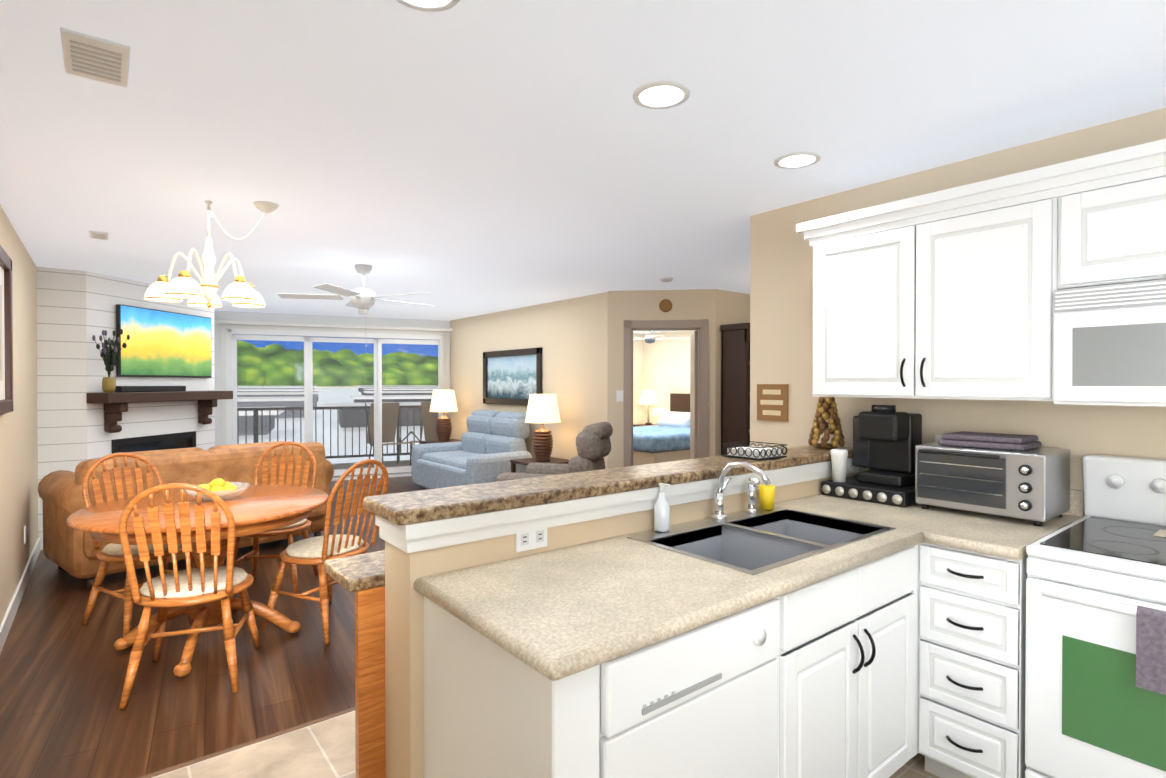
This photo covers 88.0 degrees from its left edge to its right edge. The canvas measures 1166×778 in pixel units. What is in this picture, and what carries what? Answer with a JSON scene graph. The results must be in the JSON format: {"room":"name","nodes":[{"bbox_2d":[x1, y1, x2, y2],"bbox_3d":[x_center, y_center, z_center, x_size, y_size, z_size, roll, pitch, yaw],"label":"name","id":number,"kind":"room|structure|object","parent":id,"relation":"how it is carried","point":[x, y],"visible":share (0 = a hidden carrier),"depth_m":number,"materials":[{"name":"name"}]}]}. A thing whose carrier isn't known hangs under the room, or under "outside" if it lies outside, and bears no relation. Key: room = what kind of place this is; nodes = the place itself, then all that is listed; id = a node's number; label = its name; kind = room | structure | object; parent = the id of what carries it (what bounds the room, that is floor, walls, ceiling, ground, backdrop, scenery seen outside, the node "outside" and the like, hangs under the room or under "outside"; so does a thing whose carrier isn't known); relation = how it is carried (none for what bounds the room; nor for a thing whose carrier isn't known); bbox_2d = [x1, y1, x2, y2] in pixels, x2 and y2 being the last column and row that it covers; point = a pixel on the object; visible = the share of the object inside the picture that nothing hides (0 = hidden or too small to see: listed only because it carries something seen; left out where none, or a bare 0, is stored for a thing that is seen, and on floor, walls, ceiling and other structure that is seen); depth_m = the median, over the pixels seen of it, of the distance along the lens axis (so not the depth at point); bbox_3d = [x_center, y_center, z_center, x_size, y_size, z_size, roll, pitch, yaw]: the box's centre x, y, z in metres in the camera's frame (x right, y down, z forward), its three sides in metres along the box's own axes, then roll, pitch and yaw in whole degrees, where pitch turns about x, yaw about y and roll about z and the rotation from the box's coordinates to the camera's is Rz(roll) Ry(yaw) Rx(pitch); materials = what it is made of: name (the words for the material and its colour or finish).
{"room":"kitchen and dining room","nodes":[
{"label":"kitchen and dining room","id":0,"kind":"room"},
{"bbox_2d":[0,205,37,624],"bbox_3d":[-1.891,0.199,1.560,0.120,2.440,9.420,0,1,-38],"label":"wall","id":1,"kind":"structure","parent":0,"point":[18,468],"depth_m":4.10,"materials":[{"name":"beige paint"}]},
{"bbox_2d":[0,245,12,414],"bbox_3d":[-2.953,-0.303,3.024,0.040,0.880,1.160,0,1,-38],"label":"framed picture","id":2,"kind":"object","parent":1,"relation":"attached to","point":[6,355],"visible":1,"depth_m":3.42,"materials":[{"name":"beige"}]},
{"bbox_2d":[0,537,41,653],"bbox_3d":[-1.838,1.364,1.611,0.014,0.110,9.180,0,1,-38],"label":"baseboard","id":3,"kind":"structure","parent":1,"relation":"attached to","point":[8,618],"depth_m":3.87,"materials":[{"name":"white wood"}]},
{"bbox_2d":[24,525,26,543],"bbox_3d":[-3.982,1.038,4.308,0.008,0.115,0.075,0,1,-38],"label":"outlet","id":4,"kind":"object","parent":1,"relation":"attached to","point":[25,540],"visible":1,"depth_m":4.29,"materials":[{"name":"white paint"}]},
{"bbox_2d":[36,267,86,536],"bbox_3d":[-4.603,0.167,5.343,0.330,2.440,0.120,0,1,-38],"label":"wall","id":5,"kind":"structure","parent":0,"point":[61,371],"depth_m":5.29,"materials":[{"name":"white wood"}]},
{"bbox_2d":[86,271,214,459],"bbox_3d":[-4.842,0.154,6.824,1.305,2.440,2.737,0,1,-38],"label":"chase","id":6,"kind":"object","parent":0,"point":[105,294],"visible":0.18,"depth_m":5.86,"materials":[{"name":"white paint"}]},
{"bbox_2d":[112,431,195,453],"bbox_3d":[-4.336,0.780,6.152,0.028,0.620,1.030,0,0,7],"label":"fireplace insert","id":7,"kind":"object","parent":6,"relation":"attached to","point":[166,441],"visible":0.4,"depth_m":6.12,"materials":[{"name":"black"}]},
{"bbox_2d":[86,391,232,432],"bbox_3d":[-4.232,0.213,6.171,0.230,0.372,1.600,0,0,7],"label":"mantel shelf","id":8,"kind":"object","parent":6,"relation":"attached to","point":[115,405],"visible":1,"depth_m":5.75,"materials":[{"name":"brown wood"}]},
{"bbox_2d":[92,329,129,392],"bbox_3d":[-4.257,-0.258,5.449,0.268,0.580,0.210,0,1,-38],"label":"mantel plant","id":9,"kind":"object","parent":8,"relation":"on","point":[109,382],"visible":1,"depth_m":5.45,"materials":[{"name":"grey plant"}]},
{"bbox_2d":[115,386,185,391],"bbox_3d":[-4.269,-0.002,5.982,0.080,0.058,0.780,0,0,7],"label":"soundbar","id":10,"kind":"object","parent":8,"relation":"on","point":[147,388],"visible":0.9,"depth_m":5.90,"materials":[{"name":"black plastic"}]},
{"bbox_2d":[116,304,211,377],"bbox_3d":[-4.307,-0.461,6.259,0.058,0.680,1.190,0,0,7],"label":"wall-mounted tv","id":11,"kind":"object","parent":6,"relation":"attached to","point":[160,343],"visible":0.94,"depth_m":6.16,"materials":[{"name":"black"}]},
{"bbox_2d":[0,476,426,777],"bbox_3d":[0.812,1.409,5.646,9.600,0.050,12.510,0,1,-38],"label":"floor","id":12,"kind":"structure","parent":0,"point":[63,670],"depth_m":2.94,"materials":[{"name":"brown wood"}]},
{"bbox_2d":[82,452,197,636],"bbox_3d":[-2.681,0.902,3.689,0.596,0.999,0.506,0,1,28],"label":"dining chair","id":13,"kind":"object","parent":12,"relation":"on","point":[110,552],"visible":0.58,"depth_m":3.62,"materials":[{"name":"brown wood"}]},
{"bbox_2d":[37,441,333,589],"bbox_3d":[-3.224,0.933,5.096,0.978,0.912,1.910,0,1,38],"label":"leather sofa","id":14,"kind":"object","parent":12,"relation":"on","point":[70,550],"visible":0.46,"depth_m":4.55,"materials":[{"name":"brown leather"}]},
{"bbox_2d":[119,483,260,708],"bbox_3d":[-1.890,0.909,2.924,0.506,0.999,0.596,0,1,-19],"label":"dining chair","id":15,"kind":"object","parent":12,"relation":"on","point":[188,586],"visible":1,"depth_m":2.76,"materials":[{"name":"brown wood"}]},
{"bbox_2d":[67,485,328,676],"bbox_3d":[-2.069,1.017,3.353,1.214,0.770,1.214,0,1,30],"label":"dining table","id":16,"kind":"object","parent":12,"relation":"on","point":[255,509],"visible":0.77,"depth_m":3.23,"materials":[{"name":"brown wood"}]},
{"bbox_2d":[185,478,250,499],"bbox_3d":[-2.092,0.571,3.458,0.330,0.117,0.330,0,1,-38],"label":"bowl","id":17,"kind":"object","parent":16,"relation":"on","point":[220,488],"visible":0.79,"depth_m":3.42,"materials":[{"name":"clear glass"}]},
{"bbox_2d":[234,441,317,597],"bbox_3d":[-2.187,0.897,4.281,0.506,0.999,0.596,0,0,-7],"label":"dining chair","id":18,"kind":"object","parent":12,"relation":"on","point":[302,526],"visible":0.62,"depth_m":4.47,"materials":[{"name":"brown wood"}]},
{"bbox_2d":[261,459,388,643],"bbox_3d":[-1.502,0.903,3.605,0.596,0.999,0.506,0,1,26],"label":"dining chair","id":19,"kind":"object","parent":12,"relation":"on","point":[319,550],"visible":0.88,"depth_m":3.48,"materials":[{"name":"brown wood"}]},
{"bbox_2d":[420,439,460,443],"bbox_3d":[-2.072,1.065,8.991,0.550,0.580,0.500,0,1,-38],"label":"end table","id":20,"kind":"object","parent":12,"relation":"on","point":[434,441],"visible":0.25,"depth_m":8.92,"materials":[{"name":"brown wood"}]},
{"bbox_2d":[430,390,457,440],"bbox_3d":[-2.072,0.393,8.986,0.410,0.760,0.410,0,1,-38],"label":"table lamp","id":21,"kind":"object","parent":20,"relation":"on","point":[443,401],"visible":1,"depth_m":8.88,"materials":[{"name":"white fabric"}]},
{"bbox_2d":[412,410,531,488],"bbox_3d":[-1.429,0.807,7.840,1.000,1.017,1.780,0,1,-38],"label":"loveseat","id":22,"kind":"object","parent":12,"relation":"on","point":[489,446],"visible":0.83,"depth_m":7.62,"materials":[{"name":"blue fabric"}]},
{"bbox_2d":[510,457,569,472],"bbox_3d":[-0.463,1.098,6.962,0.550,0.550,0.550,0,1,-38],"label":"end table","id":23,"kind":"object","parent":12,"relation":"on","point":[525,461],"visible":0.19,"depth_m":6.95,"materials":[{"name":"brown wood"}]},
{"bbox_2d":[525,394,560,460],"bbox_3d":[-0.463,0.441,6.956,0.410,0.760,0.410,0,1,-38],"label":"table lamp","id":24,"kind":"object","parent":23,"relation":"on","point":[542,408],"visible":1,"depth_m":6.85,"materials":[{"name":"white fabric"}]},
{"bbox_2d":[495,422,612,481],"bbox_3d":[-0.233,0.824,5.830,1.000,1.017,0.920,0,1,17],"label":"recliner chair","id":25,"kind":"object","parent":12,"relation":"on","point":[593,444],"visible":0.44,"depth_m":5.53,"materials":[{"name":"grey fabric"}]},
{"bbox_2d":[633,424,657,426],"bbox_3d":[1.263,1.012,11.674,0.480,0.640,0.500,0,1,-38],"label":"nightstand","id":26,"kind":"object","parent":12,"relation":"on","point":[634,425],"visible":0.04,"depth_m":11.63,"materials":[{"name":"brown wood"}]},
{"bbox_2d":[639,391,657,424],"bbox_3d":[1.263,0.360,11.668,0.380,0.660,0.376,0,1,-38],"label":"lamp","id":27,"kind":"object","parent":26,"relation":"on","point":[648,397],"visible":1,"depth_m":11.55,"materials":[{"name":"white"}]},
{"bbox_2d":[633,393,689,465],"bbox_3d":[1.370,0.720,10.224,2.150,1.250,1.640,0,1,-38],"label":"bed","id":28,"kind":"object","parent":12,"relation":"on","point":[666,438],"visible":0.38,"depth_m":9.33,"materials":[{"name":"blue fabric"}]},
{"bbox_2d":[720,323,749,455],"bbox_3d":[1.926,0.346,6.598,0.900,2.060,0.340,0,1,-38],"label":"door","id":29,"kind":"structure","parent":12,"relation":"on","point":[735,412],"depth_m":6.32,"materials":[{"name":"brown wood"}]},
{"bbox_2d":[214,311,449,445],"bbox_3d":[-4.405,0.138,8.695,5.134,2.440,0.120,0,1,-23],"label":"wall","id":30,"kind":"structure","parent":0,"point":[270,317],"depth_m":8.73,"materials":[{"name":"white paint"}]},
{"bbox_2d":[217,320,452,331],"bbox_3d":[-3.538,-0.929,8.931,3.240,0.050,0.060,0,1,-23],"label":"rail","id":31,"kind":"object","parent":30,"relation":"attached to","point":[218,321],"depth_m":8.84,"materials":[{"name":"white metal"}]},
{"bbox_2d":[220,324,450,480],"bbox_3d":[-3.582,0.220,9.041,3.180,2.270,0.140,0,1,-23],"label":"sliding glass door","id":32,"kind":"structure","parent":30,"relation":"attached to","point":[228,362],"depth_m":8.88,"materials":[{"name":"white paint"}]},
{"bbox_2d":[439,336,447,416],"bbox_3d":[-2.198,0.231,9.532,0.121,2.120,0.070,0,1,37],"label":"curtain","id":33,"kind":"object","parent":30,"relation":"attached to","point":[443,342],"depth_m":9.50,"materials":[{"name":"white fabric"}]},
{"bbox_2d":[450,292,607,468],"bbox_3d":[-0.855,0.143,8.124,0.120,2.440,3.920,0,1,-38],"label":"wall","id":34,"kind":"structure","parent":0,"point":[570,336],"depth_m":7.38,"materials":[{"name":"beige paint"}]},
{"bbox_2d":[483,347,542,405],"bbox_3d":[-0.975,-0.157,8.140,0.045,0.740,1.460,0,1,-38],"label":"picture","id":35,"kind":"object","parent":34,"relation":"attached to","point":[513,377],"visible":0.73,"depth_m":8.11,"materials":[{"name":"paint"}]},
{"bbox_2d":[139,707,939,777],"bbox_3d":[0.902,1.419,1.050,3.610,0.008,4.895,0,1,-38],"label":"floor","id":36,"kind":"structure","parent":0,"point":[323,747],"depth_m":2.30,"materials":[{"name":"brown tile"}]},
{"bbox_2d":[420,601,619,777],"bbox_3d":[-0.191,0.984,1.433,0.122,0.872,0.622,0,1,-38],"label":"base cabinet","id":37,"kind":"object","parent":36,"relation":"on","point":[482,716],"depth_m":1.30,"materials":[{"name":"white"}]},
{"bbox_2d":[348,465,859,777],"bbox_3d":[0.381,0.901,2.419,2.472,1.022,0.214,0,1,-38],"label":"half wall","id":38,"kind":"structure","parent":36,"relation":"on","point":[387,606],"depth_m":1.73,"materials":[{"name":"beige paint"}]},
{"bbox_2d":[324,557,351,591],"bbox_3d":[0.239,0.551,2.575,2.496,0.035,0.260,0,1,-38],"label":"countertop","id":39,"kind":"structure","parent":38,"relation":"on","point":[337,568],"depth_m":1.82,"materials":[{"name":"brown stone"}]},
{"bbox_2d":[515,528,546,552],"bbox_3d":[-0.157,0.455,1.845,0.115,0.072,0.010,0,1,-38],"label":"outlet","id":40,"kind":"object","parent":38,"relation":"attached to","point":[530,540],"visible":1,"depth_m":1.84,"materials":[{"name":"white paint"}]},
{"bbox_2d":[372,453,852,540],"bbox_3d":[0.412,0.370,2.420,2.416,0.040,0.228,0,1,-38],"label":"countertop","id":41,"kind":"structure","parent":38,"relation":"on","point":[437,518],"depth_m":1.88,"materials":[{"name":"brown stone"}]},
{"bbox_2d":[722,441,786,460],"bbox_3d":[0.775,0.277,2.722,0.205,0.056,0.205,0,1,-38],"label":"basket","id":42,"kind":"object","parent":41,"relation":"on","point":[755,452],"visible":1,"depth_m":2.67,"materials":[{"name":"silver metal"}]},
{"bbox_2d":[808,397,844,448],"bbox_3d":[1.254,0.169,3.102,0.173,0.266,0.180,0,1,-38],"label":"decor","id":43,"kind":"object","parent":41,"relation":"on","point":[826,408],"visible":0.98,"depth_m":3.06,"materials":[{"name":"brown wood"}]},
{"bbox_2d":[821,405,921,506],"bbox_3d":[1.371,0.285,2.794,0.355,0.424,0.380,0,1,-38],"label":"coffee station","id":44,"kind":"object","parent":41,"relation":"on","point":[887,439],"visible":0.96,"depth_m":2.73,"materials":[{"name":"black plastic"}]},
{"bbox_2d":[830,449,847,481],"bbox_3d":[1.198,0.358,2.824,0.076,0.150,0.076,0,1,-38],"label":"cup","id":45,"kind":"object","parent":44,"relation":"on","point":[839,461],"visible":1,"depth_m":2.80,"materials":[{"name":"white"}]},
{"bbox_2d":[616,589,787,777],"bbox_3d":[0.095,0.982,1.659,0.608,0.872,0.622,0,1,-38],"label":"dishwasher","id":46,"kind":"object","parent":36,"relation":"on","point":[726,625],"depth_m":1.43,"materials":[{"name":"white"}]},
{"bbox_2d":[416,493,1081,684],"bbox_3d":[0.763,0.525,2.002,2.387,0.038,0.910,0,1,-38],"label":"countertop","id":47,"kind":"structure","parent":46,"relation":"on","point":[550,612],"depth_m":1.60,"materials":[{"name":"beige stone"}]},
{"bbox_2d":[654,483,670,531],"bbox_3d":[0.280,0.416,2.123,0.056,0.166,0.063,0,1,-38],"label":"soap dispenser","id":48,"kind":"object","parent":47,"relation":"on","point":[661,514],"visible":0.96,"depth_m":2.11,"materials":[{"name":"white plastic"}]},
{"bbox_2d":[708,457,771,520],"bbox_3d":[0.589,0.382,2.222,0.083,0.236,0.251,0,1,-38],"label":"faucet","id":49,"kind":"object","parent":47,"relation":"on","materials":[{"name":"silver metal"}]},
{"bbox_2d":[624,505,899,624],"bbox_3d":[0.638,0.589,2.108,0.844,0.177,0.507,0,1,-38],"label":"sink","id":50,"kind":"object","parent":47,"relation":"in","point":[753,543],"depth_m":2.12,"materials":[{"name":"grey metal"}]},
{"bbox_2d":[759,484,775,509],"bbox_3d":[0.762,0.448,2.498,0.068,0.095,0.068,0,1,-38],"label":"cup","id":51,"kind":"object","parent":47,"relation":"on","point":[767,495],"visible":0.96,"depth_m":2.47,"materials":[{"name":"yellow"}]},
{"bbox_2d":[915,442,1069,525],"bbox_3d":[1.639,0.367,2.439,0.357,0.265,0.450,0,1,-38],"label":"toaster oven","id":52,"kind":"object","parent":47,"relation":"on","point":[1033,484],"visible":1,"depth_m":2.31,"materials":[{"name":"silver metal"}]},
{"bbox_2d":[939,431,1041,450],"bbox_3d":[1.651,0.209,2.453,0.220,0.048,0.300,0,1,-38],"label":"towel stack","id":53,"kind":"object","parent":52,"relation":"on","point":[1015,442],"visible":1,"depth_m":2.38,"materials":[{"name":"purple fabric"}]},
{"bbox_2d":[788,585,887,777],"bbox_3d":[0.654,1.065,2.092,0.824,0.700,0.434,0,1,-38],"label":"base cabinet","id":54,"kind":"object","parent":36,"relation":"on","point":[838,657],"depth_m":1.82,"materials":[{"name":"white wood"}]},
{"bbox_2d":[888,537,983,777],"bbox_3d":[1.219,0.975,2.558,0.714,0.872,0.610,0,1,-38],"label":"base cabinet","id":55,"kind":"object","parent":36,"relation":"on","point":[902,567],"depth_m":2.07,"materials":[{"name":"white wood"}]},
{"bbox_2d":[917,542,1027,777],"bbox_3d":[1.572,0.978,2.270,0.791,0.871,0.316,0,1,-38],"label":"base cabinet","id":56,"kind":"object","parent":36,"relation":"on","point":[971,663],"visible":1,"depth_m":2.03,"materials":[{"name":"white wood"}]},
{"bbox_2d":[1025,454,1165,777],"bbox_3d":[1.904,0.836,1.830,0.800,1.161,0.760,0,1,-38],"label":"range","id":57,"kind":"object","parent":36,"relation":"on","point":[1096,576],"visible":1,"depth_m":1.82,"materials":[{"name":"white metal"}]},
{"bbox_2d":[1136,606,1165,694],"bbox_3d":[1.587,0.710,1.604,0.037,0.218,0.170,0,1,-38],"label":"towel","id":58,"kind":"object","parent":57,"relation":"hanging from","point":[1150,649],"visible":0.96,"depth_m":1.64,"materials":[{"name":"purple fabric"}]},
{"bbox_2d":[1153,529,1165,536],"bbox_3d":[2.023,0.451,1.985,0.130,0.081,0.200,0,1,-38],"label":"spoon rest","id":59,"kind":"object","parent":57,"relation":"on","point":[1161,533],"visible":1,"depth_m":2.04,"materials":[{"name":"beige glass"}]},
{"bbox_2d":[0,0,1165,333],"bbox_3d":[0.812,-1.086,5.625,9.600,0.060,12.510,0,1,-38],"label":"ceiling","id":60,"kind":"structure","parent":0,"point":[464,158],"depth_m":2.35,"materials":[{"name":"white paint"}]},
{"bbox_2d":[60,27,130,87],"bbox_3d":[-1.505,-1.016,1.868,0.160,0.016,0.300,0,1,-38],"label":"ceiling vent","id":61,"kind":"object","parent":60,"relation":"in","point":[95,58],"visible":1,"depth_m":1.84,"materials":[{"name":"beige metal"}]},
{"bbox_2d":[89,230,108,240],"bbox_3d":[-3.271,-1.036,4.079,0.100,0.012,0.240,0,1,-38],"label":"ceiling vent","id":62,"kind":"object","parent":60,"relation":"in","point":[99,235],"visible":1,"depth_m":4.05,"materials":[{"name":"white metal"}]},
{"bbox_2d":[144,200,278,307],"bbox_3d":[-2.068,-0.742,3.363,0.618,0.590,0.569,0,1,-38],"label":"chandelier","id":63,"kind":"object","parent":60,"relation":"hanging from","point":[239,292],"visible":1,"depth_m":3.30,"materials":[{"name":"white"}]},
{"bbox_2d":[277,264,433,346],"bbox_3d":[-1.868,-0.708,5.185,1.293,0.688,1.296,0,1,-38],"label":"ceiling fan","id":64,"kind":"object","parent":60,"relation":"hanging from","point":[363,299],"visible":1,"depth_m":5.08,"materials":[{"name":"grey"}]},
{"bbox_2d":[396,0,459,11],"bbox_3d":[-0.406,-1.017,1.527,0.200,0.008,0.200,0,1,-38],"label":"recessed light","id":65,"kind":"object","parent":60,"relation":"in","point":[451,4],"visible":1,"depth_m":1.59,"materials":[{"name":"white plastic"}]},
{"bbox_2d":[633,331,688,343],"bbox_3d":[1.150,-0.949,10.652,1.329,0.300,1.299,0,1,-38],"label":"bedroom ceiling fan","id":66,"kind":"object","parent":60,"relation":"hanging from","point":[649,338],"visible":0.9,"depth_m":10.55,"materials":[{"name":"silver metal"}]},
{"bbox_2d":[633,80,689,108],"bbox_3d":[0.273,-1.022,2.104,0.200,0.008,0.200,0,1,-38],"label":"recessed light","id":67,"kind":"object","parent":60,"relation":"in","point":[661,93],"visible":1,"depth_m":2.09,"materials":[{"name":"white plastic"}]},
{"bbox_2d":[660,277,672,281],"bbox_3d":[0.792,-1.037,5.731,0.130,0.040,0.130,0,1,-38],"label":"smoke detector","id":68,"kind":"object","parent":60,"relation":"attached to","point":[666,279],"visible":1,"depth_m":5.69,"materials":[{"name":"white paint"}]},
{"bbox_2d":[774,151,820,168],"bbox_3d":[0.963,-1.027,2.714,0.200,0.008,0.200,0,1,-38],"label":"recessed light","id":69,"kind":"object","parent":60,"relation":"in","point":[794,159],"visible":1,"depth_m":2.70,"materials":[{"name":"white plastic"}]},
{"bbox_2d":[633,334,644,423],"bbox_3d":[-0.429,0.118,10.975,4.080,2.440,0.120,0,1,-38],"label":"wall","id":70,"kind":"structure","parent":0,"point":[638,345],"depth_m":12.12,"materials":[{"name":"beige paint"}]},
{"bbox_2d":[607,289,715,468],"bbox_3d":[0.844,0.156,6.550,1.150,2.440,0.120,0,0,7],"label":"wall","id":71,"kind":"structure","parent":0,"point":[693,304],"depth_m":6.51,"materials":[{"name":"beige paint"}]},
{"bbox_2d":[616,391,622,401],"bbox_3d":[0.400,0.076,6.536,0.075,0.120,0.008,0,0,7],"label":"switch plate","id":72,"kind":"object","parent":71,"relation":"attached to","point":[619,396],"visible":1,"depth_m":6.53,"materials":[{"name":"white paint"}]},
{"bbox_2d":[659,299,671,311],"bbox_3d":[0.886,-0.893,6.468,0.140,0.140,0.016,0,0,7],"label":"clock","id":73,"kind":"object","parent":71,"relation":"attached to","point":[665,305],"visible":1,"depth_m":6.46,"materials":[{"name":"brown wood"}]},
{"bbox_2d":[624,319,707,466],"bbox_3d":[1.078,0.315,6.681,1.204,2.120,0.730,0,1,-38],"label":"door frame","id":74,"kind":"structure","parent":71,"relation":"attached to","point":[699,393],"depth_m":6.51,"materials":[{"name":"beige wood"}]},
{"bbox_2d":[645,330,697,423],"bbox_3d":[2.672,0.123,10.468,0.120,2.440,4.768,0,1,-38],"label":"wall","id":75,"kind":"structure","parent":0,"point":[661,370],"depth_m":11.70,"materials":[{"name":"beige paint"}]},
{"bbox_2d":[715,289,749,455],"bbox_3d":[2.140,0.152,7.081,1.962,2.440,0.120,0,1,-38],"label":"wall","id":76,"kind":"structure","parent":0,"point":[732,307],"depth_m":6.48,"materials":[{"name":"beige paint"}]},
{"bbox_2d":[750,107,1165,515],"bbox_3d":[2.420,0.196,1.934,0.120,2.440,4.410,0,1,-38],"label":"wall","id":77,"kind":"structure","parent":0,"point":[781,300],"depth_m":2.86,"materials":[{"name":"beige paint"}]},
{"bbox_2d":[757,384,788,420],"bbox_3d":[1.096,0.077,3.493,0.017,0.210,0.200,0,1,-38],"label":"love sign","id":78,"kind":"object","parent":77,"relation":"attached to","point":[772,401],"visible":1,"depth_m":3.48,"materials":[{"name":"brown wood"}]},
{"bbox_2d":[808,171,1059,400],"bbox_3d":[1.537,-0.360,2.653,0.356,0.800,0.959,0,1,-38],"label":"upper cabinet","id":79,"kind":"object","parent":77,"relation":"attached to","point":[946,294],"depth_m":2.45,"materials":[{"name":"white wood"}]},
{"bbox_2d":[935,435,942,441],"bbox_3d":[1.666,0.271,2.782,0.008,0.115,0.075,0,1,-38],"label":"outlet","id":80,"kind":"object","parent":77,"relation":"attached to","point":[938,438],"visible":0.14,"depth_m":2.80,"materials":[{"name":"white paint"}]},
{"bbox_2d":[860,467,1083,516],"bbox_3d":[1.692,0.449,2.737,0.018,0.100,0.910,0,1,-38],"label":"backsplash","id":81,"kind":"structure","parent":77,"relation":"attached to","point":[1076,496],"depth_m":2.39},
{"bbox_2d":[1060,147,1165,288],"bbox_3d":[2.085,-0.557,1.961,0.356,0.395,0.800,0,1,-38],"label":"upper cabinet","id":82,"kind":"object","parent":77,"relation":"attached to","point":[1113,213],"depth_m":2.04,"materials":[{"name":"white wood"}]},
{"bbox_2d":[1054,279,1165,406],"bbox_3d":[2.059,-0.147,1.945,0.416,0.405,0.792,0,1,-38],"label":"microwave","id":83,"kind":"object","parent":82,"relation":"attached to","point":[1109,344],"visible":1,"depth_m":2.00,"materials":[{"name":"white"}]},
{"label":"outside","id":84,"kind":"structure","parent":0,"visible":0},
{"bbox_2d":[237,340,437,463],"bbox_3d":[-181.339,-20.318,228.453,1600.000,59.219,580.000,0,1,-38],"label":"landscape","id":85,"kind":"structure","parent":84,"point":[368,380],"depth_m":102.02,"materials":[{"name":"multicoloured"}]},
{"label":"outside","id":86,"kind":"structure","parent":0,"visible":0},
{"bbox_2d":[332,460,411,476],"bbox_3d":[-4.154,1.407,9.970,7.000,0.100,2.000,0,1,-23],"label":"floor","id":87,"kind":"structure","parent":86,"point":[386,464],"depth_m":10.66,"materials":[{"name":"beige wood"}]},
{"bbox_2d":[237,405,420,460],"bbox_3d":[-4.511,0.833,10.791,7.050,1.035,0.050,0,1,-23],"label":"balcony railing","id":88,"kind":"object","parent":87,"relation":"on","point":[255,419],"depth_m":10.78,"materials":[{"name":"brown metal"}]},
{"bbox_2d":[365,402,413,465],"bbox_3d":[-3.372,0.797,10.503,0.568,1.112,0.719,0,1,-43],"label":"patio chair","id":89,"kind":"object","parent":87,"relation":"on","point":[391,433],"depth_m":10.68,"materials":[{"name":"brown"}]},
{"bbox_2d":[409,402,437,465],"bbox_3d":[-2.724,0.794,10.888,0.568,1.112,0.719,0,0,7],"label":"patio chair","id":90,"kind":"object","parent":87,"relation":"on","point":[430,425],"depth_m":11.12,"materials":[{"name":"brown"}]}
]}

